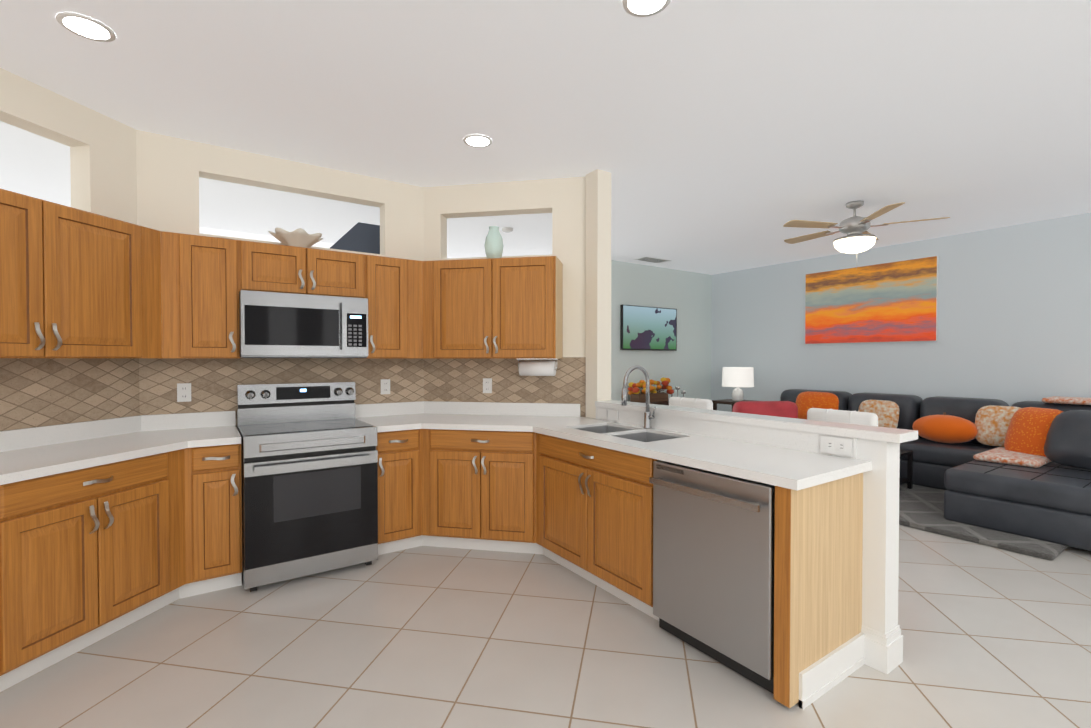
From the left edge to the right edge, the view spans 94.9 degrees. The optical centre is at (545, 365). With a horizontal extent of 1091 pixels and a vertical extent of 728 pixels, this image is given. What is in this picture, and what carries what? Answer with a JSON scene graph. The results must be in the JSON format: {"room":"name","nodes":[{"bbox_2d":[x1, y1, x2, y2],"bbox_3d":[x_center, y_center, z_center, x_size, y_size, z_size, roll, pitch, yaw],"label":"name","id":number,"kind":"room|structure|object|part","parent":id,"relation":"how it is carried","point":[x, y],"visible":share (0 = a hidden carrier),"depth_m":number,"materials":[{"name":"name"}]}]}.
{"room":"kitchen","nodes":[
{"label":"kitchen","id":0,"kind":"room"},
{"bbox_2d":[0,68,585,356],"bbox_3d":[-1.681,-0.063,2.451,5.381,2.800,2.403,-1,1,-34],"label":"wall","id":1,"kind":"structure","parent":0,"point":[122,172],"depth_m":3.48,"materials":[{"name":"beige paint"}]},
{"bbox_2d":[0,188,163,357],"bbox_3d":[-2.688,-0.396,1.517,2.321,0.748,2.320,-1,1,-34],"label":"upper cabinet","id":2,"kind":"object","parent":1,"relation":"attached to","point":[75,283],"depth_m":2.48,"materials":[{"name":"brown wood"}]},
{"bbox_2d":[164,232,243,357],"bbox_3d":[-2.183,-0.419,3.179,0.392,0.748,0.334,-1,1,-34],"label":"upper cabinet","id":3,"kind":"object","parent":1,"relation":"attached to","point":[204,275],"depth_m":3.04,"materials":[{"name":"brown wood"}]},
{"bbox_2d":[0,357,585,430],"bbox_3d":[-1.654,0.196,2.428,5.052,0.482,2.191,-1,1,-34],"label":"tile backsplash","id":4,"kind":"structure","parent":1,"relation":"attached to","point":[37,392],"depth_m":3.38,"materials":[{"name":"tile"}]},
{"bbox_2d":[177,383,190,401],"bbox_3d":[-2.357,0.175,3.266,0.075,0.120,0.008,-1,1,-34],"label":"electrical outlet","id":5,"kind":"object","parent":4,"relation":"attached to","point":[183,392],"visible":1,"depth_m":3.26,"materials":[{"name":"white plastic"}]},
{"bbox_2d":[381,379,389,393],"bbox_3d":[-1.279,0.169,4.004,0.075,0.120,0.008,-1,1,-34],"label":"electrical outlet","id":6,"kind":"object","parent":4,"relation":"attached to","point":[385,386],"visible":1,"depth_m":4.00,"materials":[{"name":"white plastic"}]},
{"bbox_2d":[483,378,491,392],"bbox_3d":[-0.474,0.164,4.084,0.075,0.120,0.008,0,1,11],"label":"electrical outlet","id":7,"kind":"object","parent":4,"relation":"attached to","point":[487,385],"visible":1,"depth_m":4.08,"materials":[{"name":"white plastic"}]},
{"bbox_2d":[240,240,367,358],"bbox_3d":[-1.701,-0.424,3.509,0.775,0.748,0.334,-1,1,-34],"label":"upper cabinet","id":8,"kind":"object","parent":1,"relation":"attached to","point":[268,267],"depth_m":3.36,"materials":[{"name":"brown wood"}]},
{"bbox_2d":[268,227,322,247],"bbox_3d":[-1.725,-0.860,3.480,0.351,0.123,0.343,-1,1,-34],"label":"decorative bowl","id":9,"kind":"object","parent":8,"relation":"on","point":[299,237],"visible":0.77,"depth_m":3.41,"materials":[{"name":"white ceramic"}]},
{"bbox_2d":[239,290,367,357],"bbox_3d":[-1.669,-0.262,3.464,0.769,0.421,0.444,-1,1,-34],"label":"microwave","id":10,"kind":"object","parent":8,"relation":"attached to","point":[279,325],"visible":0.96,"depth_m":3.29,"materials":[{"name":"silver metal"}]},
{"bbox_2d":[368,255,423,358],"bbox_3d":[-1.205,-0.429,3.848,0.427,0.748,0.334,-1,1,-34],"label":"upper cabinet","id":11,"kind":"object","parent":1,"relation":"attached to","point":[395,285],"depth_m":3.71,"materials":[{"name":"brown wood"}]},
{"bbox_2d":[424,256,562,358],"bbox_3d":[-0.405,-0.430,3.907,0.958,0.748,0.959,-1,1,-34],"label":"upper cabinet","id":12,"kind":"object","parent":1,"relation":"attached to","point":[491,308],"depth_m":3.73,"materials":[{"name":"brown wood"}]},
{"bbox_2d":[484,226,503,258],"bbox_3d":[-0.400,-0.939,3.892,0.146,0.270,0.150,-1,1,-34],"label":"decorative vase","id":13,"kind":"object","parent":12,"relation":"on","point":[493,245],"visible":0.94,"depth_m":3.84,"materials":[{"name":"teal ceramic"}]},
{"bbox_2d":[518,359,556,375],"bbox_3d":[-0.061,0.012,3.842,0.320,0.132,0.116,0,1,11],"label":"paper towel holder","id":14,"kind":"object","parent":12,"relation":"attached to","point":[537,368],"visible":1,"depth_m":3.80,"materials":[{"name":"white paper"}]},
{"bbox_2d":[199,227,447,257],"bbox_3d":[-3.794,-0.106,5.502,9.180,2.800,0.100,-1,1,-34],"label":"wall","id":15,"kind":"structure","parent":0,"point":[245,235],"depth_m":5.68,"materials":[{"name":"white paint"}]},
{"bbox_2d":[330,222,379,253],"bbox_3d":[-1.456,-0.972,4.546,0.990,0.560,0.100,-1,1,-34],"label":"wall","id":16,"kind":"structure","parent":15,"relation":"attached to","point":[361,237],"depth_m":4.38,"materials":[{"name":"grey"}]},
{"bbox_2d":[0,525,1090,727],"bbox_3d":[0.310,1.370,1.849,12.040,0.050,10.800,-1,1,-34],"label":"floor","id":17,"kind":"structure","parent":0,"point":[446,637],"depth_m":2.28,"materials":[{"name":"beige tile"}]},
{"bbox_2d":[0,436,187,691],"bbox_3d":[-2.569,0.913,1.458,2.430,0.875,2.430,-1,1,-34],"label":"base cabinet","id":18,"kind":"object","parent":17,"relation":"on","point":[110,526],"depth_m":2.31,"materials":[{"name":"brown wood"}]},
{"bbox_3d":[-1.451,1.274,2.089,4.981,0.135,2.999,-1,1,-34],"label":"toekick baseboard","id":19,"kind":"part","parent":18,"relation":"part of","materials":[{"name":"white"}]},
{"bbox_2d":[184,428,241,596],"bbox_3d":[-2.067,0.890,3.116,0.273,0.875,0.599,-1,1,-34],"label":"base cabinet","id":20,"kind":"object","parent":17,"relation":"on","point":[214,458],"depth_m":2.88,"materials":[{"name":"brown wood"}]},
{"bbox_2d":[237,382,377,591],"bbox_3d":[-1.591,0.727,3.342,0.756,1.195,0.712,-1,1,-34],"label":"stove","id":21,"kind":"object","parent":17,"relation":"on","point":[309,461],"visible":0.98,"depth_m":3.13,"materials":[{"name":"silver metal"}]},
{"bbox_2d":[361,416,423,554],"bbox_3d":[-1.182,0.882,3.722,0.333,0.875,0.599,-1,1,-34],"label":"base cabinet","id":22,"kind":"object","parent":17,"relation":"on","point":[398,441],"depth_m":3.48,"materials":[{"name":"brown wood"}]},
{"bbox_2d":[412,412,571,553],"bbox_3d":[-0.422,0.881,3.794,1.002,0.875,1.002,-1,1,-34],"label":"base cabinet","id":23,"kind":"object","parent":17,"relation":"on","point":[476,471],"depth_m":3.50,"materials":[{"name":"brown wood"}]},
{"bbox_2d":[0,401,871,490],"bbox_3d":[-1.449,0.397,2.070,4.980,0.140,3.019,-1,1,-34],"label":"countertop","id":24,"kind":"structure","parent":23,"relation":"on","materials":[{"name":"white stone"}]},
{"bbox_2d":[575,365,680,441],"bbox_3d":[0.515,0.318,3.161,0.435,0.638,0.748,-1,1,-34],"label":"sink","id":25,"kind":"object","parent":24,"relation":"on","point":[646,436],"visible":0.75,"depth_m":3.23,"materials":[{"name":"silver metal"}]},
{"bbox_2d":[621,365,655,428],"bbox_3d":[0.600,0.204,3.194,0.255,0.412,0.108,-1,1,-34],"label":"faucet","id":26,"kind":"object","parent":25,"relation":"on","point":[647,414],"depth_m":3.24,"materials":[{"name":"silver metal"}]},
{"bbox_2d":[532,424,731,620],"bbox_3d":[0.477,0.890,3.138,0.599,0.875,1.096,-1,1,-34],"label":"base cabinet","id":27,"kind":"object","parent":17,"relation":"on","point":[592,493],"depth_m":2.84,"materials":[{"name":"brown wood"}]},
{"bbox_2d":[628,399,668,405],"bbox_3d":[1.731,0.897,7.519,1.300,0.740,0.400,-1,1,-34],"label":"console table","id":28,"kind":"object","parent":17,"relation":"on","point":[663,403],"visible":0.02,"depth_m":7.25,"materials":[{"name":"brown wood"}]},
{"bbox_2d":[628,377,685,402],"bbox_3d":[1.675,0.349,7.473,1.176,0.351,0.289,-1,1,-34],"label":"flower arrangement","id":29,"kind":"object","parent":28,"relation":"on","point":[636,394],"visible":0.85,"depth_m":7.31,"materials":[{"name":"orange plant"}]},
{"bbox_2d":[669,397,712,409],"bbox_3d":[0.933,0.780,3.613,0.420,1.081,0.420,-1,1,-34],"label":"bar stool","id":30,"kind":"object","parent":17,"relation":"on","point":[698,403],"visible":0.12,"depth_m":3.67,"materials":[{"name":"white leather"}]},
{"bbox_2d":[649,460,774,693],"bbox_3d":[0.926,0.904,2.389,0.617,0.867,0.632,-1,1,-34],"label":"dishwasher","id":31,"kind":"object","parent":17,"relation":"on","point":[713,559],"visible":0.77,"depth_m":2.19,"materials":[{"name":"silver metal"}]},
{"bbox_2d":[712,399,755,409],"bbox_3d":[2.879,0.897,7.506,0.540,0.740,0.540,-1,1,-34],"label":"end table","id":32,"kind":"object","parent":17,"relation":"on","point":[726,401],"visible":0.21,"depth_m":7.54,"materials":[{"name":"brown wood"}]},
{"bbox_2d":[722,367,753,400],"bbox_3d":[2.879,0.276,7.498,0.450,0.500,0.450,-1,1,-34],"label":"table lamp","id":33,"kind":"object","parent":32,"relation":"on","point":[737,377],"visible":1,"depth_m":7.34,"materials":[{"name":"white fabric"}]},
{"bbox_2d":[732,401,797,417],"bbox_3d":[2.044,0.816,5.008,0.740,0.970,0.760,0,1,-4],"label":"chair","id":34,"kind":"object","parent":17,"relation":"on","point":[788,409],"visible":0.15,"depth_m":4.64,"materials":[{"name":"fabric"}]},
{"bbox_2d":[807,408,877,426],"bbox_3d":[1.526,0.792,2.747,0.420,1.081,0.420,-1,1,-34],"label":"bar stool","id":35,"kind":"object","parent":17,"relation":"on","point":[848,417],"visible":0.12,"depth_m":2.79,"materials":[{"name":"white leather"}]},
{"bbox_2d":[780,389,1090,550],"bbox_3d":[3.677,0.798,5.403,2.120,0.995,3.770,-1,1,-34],"label":"sofa","id":36,"kind":"object","parent":17,"relation":"on","point":[1022,468],"visible":0.67,"depth_m":4.33,"materials":[{"name":"grey leather"}]},
{"bbox_2d":[795,391,838,418],"bbox_3d":[3.530,0.535,6.534,0.192,0.384,0.560,-1,1,-34],"label":"pillow","id":37,"kind":"object","parent":36,"relation":"on","point":[807,400],"depth_m":6.51,"materials":[{"name":"fabric"}]},
{"bbox_2d":[858,400,899,427],"bbox_3d":[3.920,0.599,5.912,0.179,0.380,0.440,-1,1,-34],"label":"pillow","id":38,"kind":"object","parent":36,"relation":"on","point":[887,411],"depth_m":5.82,"materials":[{"name":"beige fabric"}]},
{"bbox_2d":[973,396,1090,467],"bbox_3d":[4.656,0.576,4.440,1.450,0.523,0.980,-1,1,-34],"label":"blanket","id":39,"kind":"object","parent":36,"relation":"on","point":[1053,431],"depth_m":4.36,"materials":[{"name":"orange fabric"}]},
{"bbox_2d":[1004,407,1062,456],"bbox_3d":[4.388,0.604,4.487,0.318,0.447,0.442,-1,1,-34],"label":"pillow","id":40,"kind":"object","parent":36,"relation":"on","point":[1029,427],"depth_m":4.47,"materials":[{"name":"fabric"}]},
{"bbox_2d":[1044,410,1090,469],"bbox_3d":[4.383,0.595,3.998,0.391,0.455,0.605,-1,1,-34],"label":"pillow","id":41,"kind":"object","parent":36,"relation":"on","point":[1067,435],"depth_m":4.09,"materials":[{"name":"grey fabric"}]},
{"bbox_2d":[899,483,1067,559],"bbox_3d":[3.367,1.279,5.003,1.750,0.045,2.750,-1,1,-34],"label":"rug","id":42,"kind":"object","parent":17,"relation":"on","point":[921,507],"visible":0.23,"depth_m":3.96,"materials":[{"name":"grey carpet"}]},
{"bbox_2d":[899,449,912,488],"bbox_3d":[3.217,1.059,5.352,0.600,0.384,1.000,-1,1,-34],"label":"coffee table","id":43,"kind":"object","parent":42,"relation":"on","point":[908,480],"visible":0.23,"depth_m":5.10,"materials":[{"name":"black metal"}]},
{"bbox_2d":[0,0,1090,274],"bbox_3d":[0.310,-1.480,1.810,12.040,0.050,10.800,-1,1,-34],"label":"ceiling","id":44,"kind":"structure","parent":0,"point":[718,136],"depth_m":2.83,"materials":[{"name":"white paint"}]},
{"bbox_2d":[56,12,115,41],"bbox_3d":[-1.977,-1.455,2.158,0.190,0.006,0.190,-1,1,-34],"label":"recessed light","id":45,"kind":"object","parent":44,"relation":"in","point":[87,27],"visible":1,"depth_m":2.15,"materials":[{"name":"white"}]},
{"bbox_2d":[463,134,491,146],"bbox_3d":[-0.443,-1.471,3.281,0.190,0.006,0.190,-1,1,-34],"label":"recessed light","id":46,"kind":"object","parent":44,"relation":"in","point":[475,140],"visible":1,"depth_m":3.27,"materials":[{"name":"white"}]},
{"bbox_2d":[501,227,512,232],"bbox_3d":[-0.418,-1.487,5.492,0.130,0.036,0.130,-1,1,-34],"label":"smoke detector","id":47,"kind":"object","parent":44,"relation":"attached to","point":[507,229],"visible":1,"depth_m":5.45,"materials":[{"name":"white plastic"}]},
{"bbox_2d":[622,0,669,16],"bbox_3d":[0.402,-1.453,1.994,0.190,0.006,0.190,-1,1,-34],"label":"recessed light","id":48,"kind":"object","parent":44,"relation":"in","point":[642,8],"visible":1,"depth_m":2.02,"materials":[{"name":"white"}]},
{"bbox_2d":[634,256,670,262],"bbox_3d":[1.543,-1.525,7.230,0.500,0.008,0.250,-1,1,-34],"label":"ceiling vent","id":49,"kind":"object","parent":44,"relation":"in","point":[651,259],"visible":0.94,"depth_m":7.18,"materials":[{"name":"white metal"}]},
{"bbox_2d":[783,200,949,268],"bbox_3d":[2.833,-1.193,4.640,1.340,0.599,1.321,-1,1,-34],"label":"ceiling fan","id":50,"kind":"object","parent":44,"relation":"hanging from","point":[859,238],"visible":1,"depth_m":4.52,"materials":[{"name":"brown wood"}]},
{"bbox_2d":[611,260,710,400],"bbox_3d":[1.712,-0.138,7.868,2.580,2.800,0.140,-1,1,-34],"label":"wall","id":51,"kind":"structure","parent":0,"point":[688,367],"depth_m":7.96,"materials":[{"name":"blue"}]},
{"bbox_2d":[620,305,676,350],"bbox_3d":[1.591,-0.566,7.660,1.170,0.660,0.055,-1,1,-34],"label":"picture","id":52,"kind":"object","parent":51,"relation":"attached to","point":[647,328],"visible":1,"depth_m":7.60,"materials":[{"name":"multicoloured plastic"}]},
{"bbox_2d":[586,169,899,633],"bbox_3d":[0.957,-0.072,3.078,0.152,2.800,2.090,-1,1,-34],"label":"wall","id":53,"kind":"structure","parent":0,"point":[880,563],"depth_m":2.26,"materials":[{"name":"beige paint"}]},
{"bbox_2d":[595,400,917,458],"bbox_3d":[1.017,0.346,3.004,0.193,0.135,2.000,-1,1,-34],"label":"bar countertop","id":54,"kind":"structure","parent":53,"relation":"on","point":[793,433],"depth_m":2.71,"materials":[{"name":"white stone"}]},
{"bbox_2d":[598,408,606,418],"bbox_3d":[0.420,0.354,3.702,0.006,0.072,0.100,-1,1,-34],"label":"electrical outlet","id":55,"kind":"object","parent":54,"relation":"attached to","point":[602,413],"visible":1,"depth_m":3.70,"materials":[{"name":"white plastic"}]},
{"bbox_2d":[608,409,617,420],"bbox_3d":[0.485,0.356,3.607,0.006,0.072,0.100,-1,1,-34],"label":"electrical outlet","id":56,"kind":"object","parent":54,"relation":"attached to","point":[612,414],"visible":1,"depth_m":3.60,"materials":[{"name":"white plastic"}]},
{"bbox_2d":[820,436,851,456],"bbox_3d":[1.355,0.374,2.336,0.008,0.078,0.140,-1,1,-34],"label":"electrical outlet","id":57,"kind":"object","parent":54,"relation":"attached to","point":[836,445],"visible":1,"depth_m":2.33,"materials":[{"name":"white plastic"}]},
{"bbox_2d":[861,625,902,673],"bbox_3d":[3.544,1.242,3.347,4.730,0.165,9.420,-1,1,-34],"label":"baseboard","id":58,"kind":"structure","parent":53,"relation":"attached to","point":[883,653],"depth_m":2.21,"materials":[{"name":"white"}]},
{"bbox_2d":[711,212,1090,411],"bbox_3d":[5.513,-0.095,4.763,0.140,2.800,9.560,-1,1,-34],"label":"wall","id":59,"kind":"structure","parent":0,"point":[1014,313],"depth_m":5.76,"materials":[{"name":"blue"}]},
{"bbox_2d":[805,256,938,343],"bbox_3d":[4.176,-0.800,6.541,0.040,1.000,1.560,-1,1,-34],"label":"picture","id":60,"kind":"object","parent":59,"relation":"attached to","point":[896,301],"visible":1,"depth_m":6.43,"materials":[{"name":"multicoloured fabric"}]}
]}

